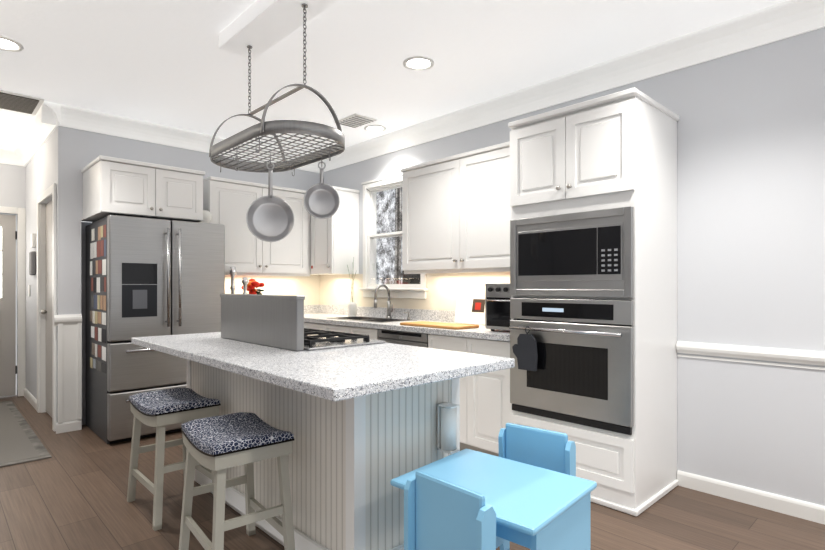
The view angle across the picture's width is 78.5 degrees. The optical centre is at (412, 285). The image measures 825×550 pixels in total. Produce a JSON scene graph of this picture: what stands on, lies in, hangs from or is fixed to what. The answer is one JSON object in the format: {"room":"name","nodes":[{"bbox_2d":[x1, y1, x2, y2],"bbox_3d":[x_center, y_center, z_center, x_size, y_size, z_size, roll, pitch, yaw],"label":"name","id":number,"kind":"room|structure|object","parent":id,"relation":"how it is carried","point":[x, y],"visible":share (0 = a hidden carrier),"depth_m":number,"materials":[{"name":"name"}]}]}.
{"room":"kitchen","nodes":[
{"label":"kitchen","id":0,"kind":"room"},
{"bbox_2d":[0,163,19,395],"bbox_3d":[-4.833,-0.130,5.286,1.095,2.720,0.120,0,0,-44],"label":"wall","id":1,"kind":"structure","parent":0,"point":[9,174],"depth_m":5.60,"materials":[{"name":"white paint"}]},
{"bbox_2d":[0,147,15,164],"bbox_3d":[-4.732,-1.415,5.220,0.930,0.150,0.114,0,0,-44],"label":"crown molding","id":2,"kind":"structure","parent":1,"relation":"attached to","point":[5,153],"depth_m":5.51,"materials":[{"name":"white wood"}]},
{"bbox_2d":[0,214,16,396],"bbox_3d":[-4.705,0.214,5.363,0.794,2.008,0.094,0,0,-44],"label":"hall door","id":3,"kind":"structure","parent":1,"relation":"in","point":[8,238],"depth_m":5.59,"materials":[{"name":"grey paint"}]},
{"bbox_2d":[0,206,25,396],"bbox_3d":[-4.681,0.180,5.333,0.950,2.100,0.020,0,0,-44],"label":"door frame","id":4,"kind":"structure","parent":1,"relation":"attached to","point":[21,212],"depth_m":5.63,"materials":[{"name":"white wood"}]},
{"bbox_2d":[20,134,51,398],"bbox_3d":[-3.693,-0.130,5.088,0.190,2.720,1.980,0,0,-44],"label":"wall","id":5,"kind":"structure","parent":0,"point":[36,177],"depth_m":5.28,"materials":[{"name":"white paint"}]},
{"bbox_2d":[24,388,36,410],"bbox_3d":[-4.009,1.185,5.305,0.016,0.090,0.990,0,0,-44],"label":"baseboard","id":6,"kind":"structure","parent":5,"relation":"attached to","point":[31,399],"depth_m":5.27,"materials":[{"name":"white wood"}]},
{"bbox_2d":[28,233,35,295],"bbox_3d":[-3.973,-0.210,5.250,0.040,0.640,0.480,0,0,-44],"label":"thermostat","id":7,"kind":"object","parent":5,"relation":"attached to","point":[32,262],"visible":0.98,"depth_m":5.09,"materials":[{"name":"white plastic"}]},
{"bbox_2d":[12,115,55,166],"bbox_3d":[-3.702,-1.415,4.913,0.114,0.150,1.980,0,0,-44],"label":"crown molding","id":8,"kind":"structure","parent":5,"relation":"attached to","point":[35,135],"depth_m":4.99,"materials":[{"name":"white wood"}]},
{"bbox_2d":[41,200,51,416],"bbox_3d":[-3.312,0.211,4.636,0.083,2.013,0.772,0,0,-44],"label":"closet door","id":9,"kind":"structure","parent":5,"relation":"in","point":[48,311],"depth_m":4.80,"materials":[{"name":"grey paint"}]},
{"bbox_2d":[37,183,56,431],"bbox_3d":[-3.344,0.180,4.606,0.020,2.100,0.940,0,0,-44],"label":"door frame","id":10,"kind":"structure","parent":5,"relation":"attached to","point":[41,296],"depth_m":4.90,"materials":[{"name":"white wood"}]},
{"bbox_2d":[52,126,319,424],"bbox_3d":[-2.136,-0.130,5.207,2.555,2.720,0.280,0,0,-44],"label":"wall","id":11,"kind":"structure","parent":0,"point":[73,150],"depth_m":4.48,"materials":[{"name":"white paint"}]},
{"bbox_2d":[81,155,204,221],"bbox_3d":[-2.319,-0.786,4.366,0.808,0.432,0.676,0,0,-44],"label":"upper cabinet","id":12,"kind":"object","parent":11,"relation":"attached to","point":[122,187],"depth_m":4.12,"materials":[{"name":"white wood"}]},
{"bbox_2d":[36,101,315,171],"bbox_3d":[-2.078,-1.415,4.990,2.569,0.150,0.114,0,0,-44],"label":"crown molding","id":13,"kind":"structure","parent":11,"relation":"attached to","point":[53,115],"depth_m":4.57,"materials":[{"name":"white wood"}]},
{"bbox_2d":[203,176,330,275],"bbox_3d":[-1.491,-0.569,5.358,1.447,0.927,0.386,0,0,-44],"label":"upper cabinet","id":14,"kind":"object","parent":11,"relation":"attached to","point":[227,203],"depth_m":5.05,"materials":[{"name":"white wood"}]},
{"bbox_2d":[0,0,787,153],"bbox_3d":[-1.190,-1.540,2.128,5.720,0.100,9.720,0,0,-44],"label":"ceiling","id":15,"kind":"structure","parent":0,"point":[169,63],"depth_m":3.25,"materials":[{"name":"white paint"}]},
{"bbox_2d":[0,36,23,51],"bbox_3d":[-2.511,-1.484,3.091,0.210,0.011,0.210,0,0,-44],"label":"recessed light","id":16,"kind":"object","parent":15,"relation":"in","point":[7,44],"visible":0.94,"depth_m":3.12,"materials":[{"name":"white"}]},
{"bbox_2d":[0,90,44,114],"bbox_3d":[-3.377,-1.480,3.931,0.770,0.018,0.490,0,0,-44],"label":"ceiling vent","id":17,"kind":"object","parent":15,"relation":"in","point":[17,102],"visible":1,"depth_m":4.06,"materials":[{"name":"white metal"}]},
{"bbox_2d":[219,0,337,58],"bbox_3d":[0.817,-1.445,1.085,0.220,0.090,5.440,0,0,-44],"label":"ceiling beam","id":18,"kind":"structure","parent":15,"relation":"attached to","point":[260,27],"depth_m":2.72,"materials":[{"name":"white"}]},
{"bbox_2d":[209,4,344,175],"bbox_3d":[-0.744,-1.023,2.733,0.474,0.751,0.944,0,0,-44],"label":"pot rack","id":19,"kind":"object","parent":18,"relation":"hanging from","point":[263,128],"visible":1,"depth_m":2.62,"materials":[{"name":"silver metal"}]},
{"bbox_2d":[246,162,293,241],"bbox_3d":[-0.796,-0.462,2.806,0.228,0.437,0.153,0,0,-44],"label":"pan","id":20,"kind":"object","parent":19,"relation":"hanging from","point":[270,217],"visible":1,"depth_m":2.83,"materials":[{"name":"metal"}]},
{"bbox_2d":[304,162,339,218],"bbox_3d":[-0.507,-0.526,2.805,0.177,0.309,0.141,0,0,-44],"label":"pan","id":21,"kind":"object","parent":19,"relation":"hanging from","point":[321,199],"visible":1,"depth_m":2.83,"materials":[{"name":"metal"}]},
{"bbox_2d":[334,113,376,127],"bbox_3d":[-0.512,-1.482,4.545,0.240,0.015,0.320,0,0,-44],"label":"ceiling vent","id":22,"kind":"object","parent":15,"relation":"in","point":[355,120],"visible":0.96,"depth_m":4.51,"materials":[{"name":"white metal"}]},
{"bbox_2d":[364,125,385,131],"bbox_3d":[-0.351,-1.484,4.768,0.210,0.011,0.210,0,0,-44],"label":"recessed light","id":23,"kind":"object","parent":15,"relation":"in","point":[374,128],"visible":1,"depth_m":4.77,"materials":[{"name":"white"}]},
{"bbox_2d":[403,56,433,70],"bbox_3d":[0.041,-1.484,3.373,0.210,0.011,0.210,0,0,-44],"label":"recessed light","id":24,"kind":"object","parent":15,"relation":"in","point":[418,63],"visible":1,"depth_m":3.37,"materials":[{"name":"white"}]},
{"bbox_2d":[0,395,824,549],"bbox_3d":[-1.190,1.280,2.128,5.720,0.100,9.720,0,0,-44],"label":"floor","id":25,"kind":"structure","parent":0,"point":[71,494],"depth_m":2.71,"materials":[{"name":"brown wood"}]},
{"bbox_2d":[0,400,51,466],"bbox_3d":[-3.684,1.224,4.260,0.700,0.010,2.450,0,0,-44],"label":"rug","id":26,"kind":"object","parent":25,"relation":"on","point":[20,442],"visible":0.9,"depth_m":3.99,"materials":[{"name":"grey carpet"}]},
{"bbox_2d":[86,215,224,443],"bbox_3d":[-2.251,0.339,4.443,0.904,1.782,0.906,0,0,-44],"label":"fridge","id":27,"kind":"object","parent":25,"relation":"on","point":[145,277],"visible":0.85,"depth_m":4.08,"materials":[{"name":"grey metal"}]},
{"bbox_2d":[199,210,211,222],"bbox_3d":[-1.921,-0.624,4.637,0.148,0.143,0.146,0,0,-44],"label":"bowl","id":28,"kind":"object","parent":27,"relation":"on","point":[207,216],"visible":0.38,"depth_m":4.59,"materials":[{"name":"white ceramic"}]},
{"bbox_2d":[127,387,220,530],"bbox_3d":[-1.340,0.923,2.835,0.350,0.614,0.498,0,0,-44],"label":"stool","id":29,"kind":"object","parent":25,"relation":"on","point":[159,410],"visible":0.9,"depth_m":2.72,"materials":[{"name":"wood"}]},
{"bbox_2d":[179,412,294,549],"bbox_3d":[-0.780,0.923,2.228,0.350,0.614,0.498,0,0,-39],"label":"stool","id":30,"kind":"object","parent":25,"relation":"on","point":[219,444],"visible":1,"depth_m":2.14,"materials":[{"name":"wood"}]},
{"bbox_2d":[187,360,459,549],"bbox_3d":[-0.625,0.796,2.868,0.652,0.868,1.822,0,0,-44],"label":"kitchen island","id":31,"kind":"object","parent":25,"relation":"on","point":[360,422],"depth_m":2.20,"materials":[{"name":"white wood"}]},
{"bbox_2d":[131,332,514,403],"bbox_3d":[-0.648,0.340,2.687,0.964,0.040,2.180,0,0,-44],"label":"island countertop","id":32,"kind":"structure","parent":31,"relation":"on","point":[333,375],"depth_m":2.12,"materials":[{"name":"white stone"}]},
{"bbox_2d":[220,294,304,350],"bbox_3d":[-0.857,0.184,2.798,0.052,0.272,0.898,0,0,-44],"label":"downdraft vent","id":33,"kind":"object","parent":32,"relation":"on","point":[276,321],"visible":1,"depth_m":2.69,"materials":[{"name":"silver metal"}]},
{"bbox_2d":[304,328,385,350],"bbox_3d":[-0.605,0.295,2.949,0.500,0.050,0.800,0,0,-44],"label":"cooktop","id":34,"kind":"object","parent":32,"relation":"in","point":[316,339],"visible":0.67,"depth_m":2.74,"materials":[{"name":"silver metal"}]},
{"bbox_2d":[438,402,459,453],"bbox_3d":[0.165,0.645,2.303,0.072,0.210,0.082,0,0,-44],"label":"towel holder","id":35,"kind":"object","parent":31,"relation":"attached to","point":[447,427],"visible":0.9,"depth_m":2.27,"materials":[{"name":"white"}]},
{"bbox_2d":[378,329,427,347],"bbox_3d":[0.108,0.798,4.266,0.569,0.864,0.592,0,0,-44],"label":"dishwasher","id":36,"kind":"object","parent":25,"relation":"on","point":[406,338],"visible":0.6,"depth_m":4.04,"materials":[{"name":"grey metal"}]},
{"bbox_2d":[304,305,510,456],"bbox_3d":[-0.238,0.725,4.634,0.635,1.010,3.165,0,0,-44],"label":"base cabinet","id":37,"kind":"object","parent":25,"relation":"on","point":[485,408],"depth_m":3.51,"materials":[{"name":"white wood"}]},
{"bbox_2d":[229,267,236,293],"bbox_3d":[-1.715,0.069,4.820,0.094,0.500,0.094,0,0,-44],"label":"candlestick","id":38,"kind":"object","parent":37,"relation":"on","point":[232,271],"visible":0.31,"depth_m":4.80,"materials":[{"name":"silver metal"}]},
{"bbox_2d":[241,277,248,293],"bbox_3d":[-1.602,0.119,4.832,0.094,0.400,0.094,0,0,-44],"label":"candlestick","id":39,"kind":"object","parent":37,"relation":"on","point":[244,281],"visible":0.44,"depth_m":4.81,"materials":[{"name":"silver metal"}]},
{"bbox_2d":[241,279,264,294],"bbox_3d":[-1.601,0.121,5.086,0.220,0.395,0.205,0,0,-44],"label":"flowers","id":40,"kind":"object","parent":37,"relation":"on","point":[252,284],"visible":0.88,"depth_m":5.06,"materials":[{"name":"red plant"}]},
{"bbox_2d":[347,259,356,316],"bbox_3d":[-0.625,0.009,5.270,0.118,0.620,0.131,0,0,-44],"label":"vase","id":41,"kind":"object","parent":37,"relation":"on","point":[352,309],"visible":1,"depth_m":5.24,"materials":[{"name":"white ceramic"}]},
{"bbox_2d":[327,316,416,322],"bbox_3d":[-0.403,0.412,4.822,0.430,0.196,0.840,0,0,-44],"label":"sink basin","id":42,"kind":"object","parent":37,"relation":"in","point":[371,319],"visible":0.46,"depth_m":4.88,"materials":[{"name":"silver metal"}]},
{"bbox_2d":[374,284,392,317],"bbox_3d":[-0.278,0.152,4.916,0.214,0.336,0.094,0,0,-44],"label":"faucet","id":43,"kind":"object","parent":37,"relation":"on","point":[389,310],"visible":0.98,"depth_m":4.96,"materials":[{"name":"silver metal"}]},
{"bbox_2d":[400,321,478,329],"bbox_3d":[0.204,0.309,3.999,0.260,0.020,0.620,0,0,-44],"label":"cutting board","id":44,"kind":"object","parent":37,"relation":"on","point":[455,326],"visible":1,"depth_m":3.92,"materials":[{"name":"brown wood"}]},
{"bbox_2d":[454,286,484,324],"bbox_3d":[0.528,0.159,4.198,0.073,0.318,0.420,0,0,-44],"label":"picture","id":45,"kind":"object","parent":37,"relation":"on","point":[470,305],"visible":0.83,"depth_m":4.23,"materials":[{"name":"white paper"}]},
{"bbox_2d":[485,283,510,330],"bbox_3d":[0.727,0.149,3.584,0.366,0.339,0.302,0,0,-44],"label":"toaster oven","id":46,"kind":"object","parent":37,"relation":"on","point":[497,305],"visible":0.4,"depth_m":3.50,"materials":[{"name":"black metal"}]},
{"bbox_2d":[404,470,495,549],"bbox_3d":[0.194,0.925,1.679,0.300,0.610,0.330,0,0,-44],"label":"chair","id":47,"kind":"object","parent":25,"relation":"on","point":[441,514],"visible":1,"depth_m":1.60,"materials":[{"name":"blue paint"}]},
{"bbox_2d":[390,448,596,549],"bbox_3d":[0.303,0.980,1.898,0.600,0.500,0.500,0,0,41],"label":"table","id":48,"kind":"object","parent":25,"relation":"on","point":[536,508],"visible":0.62,"depth_m":1.80,"materials":[{"name":"blue paint"}]},
{"bbox_2d":[496,423,575,549],"bbox_3d":[0.469,0.925,2.122,0.330,0.610,0.300,0,0,38],"label":"chair","id":49,"kind":"object","parent":25,"relation":"on","point":[547,449],"visible":0.31,"depth_m":2.19,"materials":[{"name":"blue paint"}]},
{"bbox_2d":[508,87,678,516],"bbox_3d":[1.124,0.089,3.178,0.677,2.282,0.814,0,0,-44],"label":"tall cabinet","id":50,"kind":"object","parent":25,"relation":"on","point":[615,150],"visible":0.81,"depth_m":2.88,"materials":[{"name":"white wood"}]},
{"bbox_2d":[509,298,632,434],"bbox_3d":[1.089,0.438,3.155,0.646,0.720,0.782,0,0,-44],"label":"wall oven","id":51,"kind":"object","parent":50,"relation":"in","point":[582,374],"visible":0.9,"depth_m":2.91,"materials":[{"name":"grey metal"}]},
{"bbox_2d":[512,326,537,370],"bbox_3d":[0.695,0.380,3.115,0.048,0.271,0.168,0,0,-44],"label":"oven mitt","id":52,"kind":"object","parent":51,"relation":"hanging from","point":[524,348],"visible":0.85,"depth_m":3.09,"materials":[{"name":"grey fabric"}]},
{"bbox_2d":[510,206,632,297],"bbox_3d":[1.110,-0.181,3.175,0.588,0.487,0.782,0,0,-44],"label":"microwave","id":53,"kind":"object","parent":50,"relation":"in","point":[585,254],"visible":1,"depth_m":2.93,"materials":[{"name":"grey metal"}]},
{"bbox_2d":[320,27,824,505],"bbox_3d":[1.526,-0.130,3.339,0.120,2.720,7.720,0,0,-44],"label":"wall","id":54,"kind":"structure","parent":0,"point":[750,197],"depth_m":2.88,"materials":[{"name":"white paint"}]},
{"bbox_2d":[311,186,358,274],"bbox_3d":[-0.861,-0.581,5.465,0.387,0.902,0.440,0,0,-44],"label":"upper cabinet","id":55,"kind":"object","parent":54,"relation":"attached to","point":[335,244],"visible":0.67,"depth_m":5.34,"materials":[{"name":"white wood"}]},
{"bbox_2d":[359,173,427,298],"bbox_3d":[-0.170,-0.490,5.073,0.175,1.220,0.980,0,0,-44],"label":"window","id":56,"kind":"structure","parent":54,"relation":"in","point":[399,290],"depth_m":5.25,"materials":[{"name":"white wood"}]},
{"bbox_2d":[54,314,824,422],"bbox_3d":[0.582,0.690,2.354,2.605,0.900,7.600,0,0,-44],"label":"trim","id":57,"kind":"structure","parent":54,"relation":"attached to","point":[69,367],"depth_m":4.21,"materials":[{"name":"white wood"}]},
{"bbox_2d":[400,141,510,273],"bbox_3d":[0.478,-0.569,4.064,0.387,0.927,1.352,0,0,-44],"label":"upper cabinet","id":58,"kind":"object","parent":54,"relation":"attached to","point":[456,213],"visible":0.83,"depth_m":3.96,"materials":[{"name":"white wood"}]},
{"bbox_2d":[316,0,824,172],"bbox_3d":[1.483,-1.415,3.215,0.114,0.150,7.600,0,0,-44],"label":"crown molding","id":59,"kind":"structure","parent":54,"relation":"attached to","point":[780,21],"depth_m":3.34,"materials":[{"name":"white wood"}]},
{"bbox_2d":[677,470,824,524],"bbox_3d":[2.891,1.185,1.812,0.016,0.090,3.625,0,0,-44],"label":"baseboard","id":60,"kind":"structure","parent":54,"relation":"attached to","point":[809,511],"depth_m":2.82,"materials":[{"name":"white wood"}]},
{"label":"outside","id":61,"kind":"structure","parent":0,"visible":0},
{"bbox_2d":[376,187,419,283],"bbox_3d":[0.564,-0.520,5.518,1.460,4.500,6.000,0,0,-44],"label":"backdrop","id":62,"kind":"structure","parent":61,"point":[381,269],"depth_m":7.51,"materials":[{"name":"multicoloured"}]}
]}

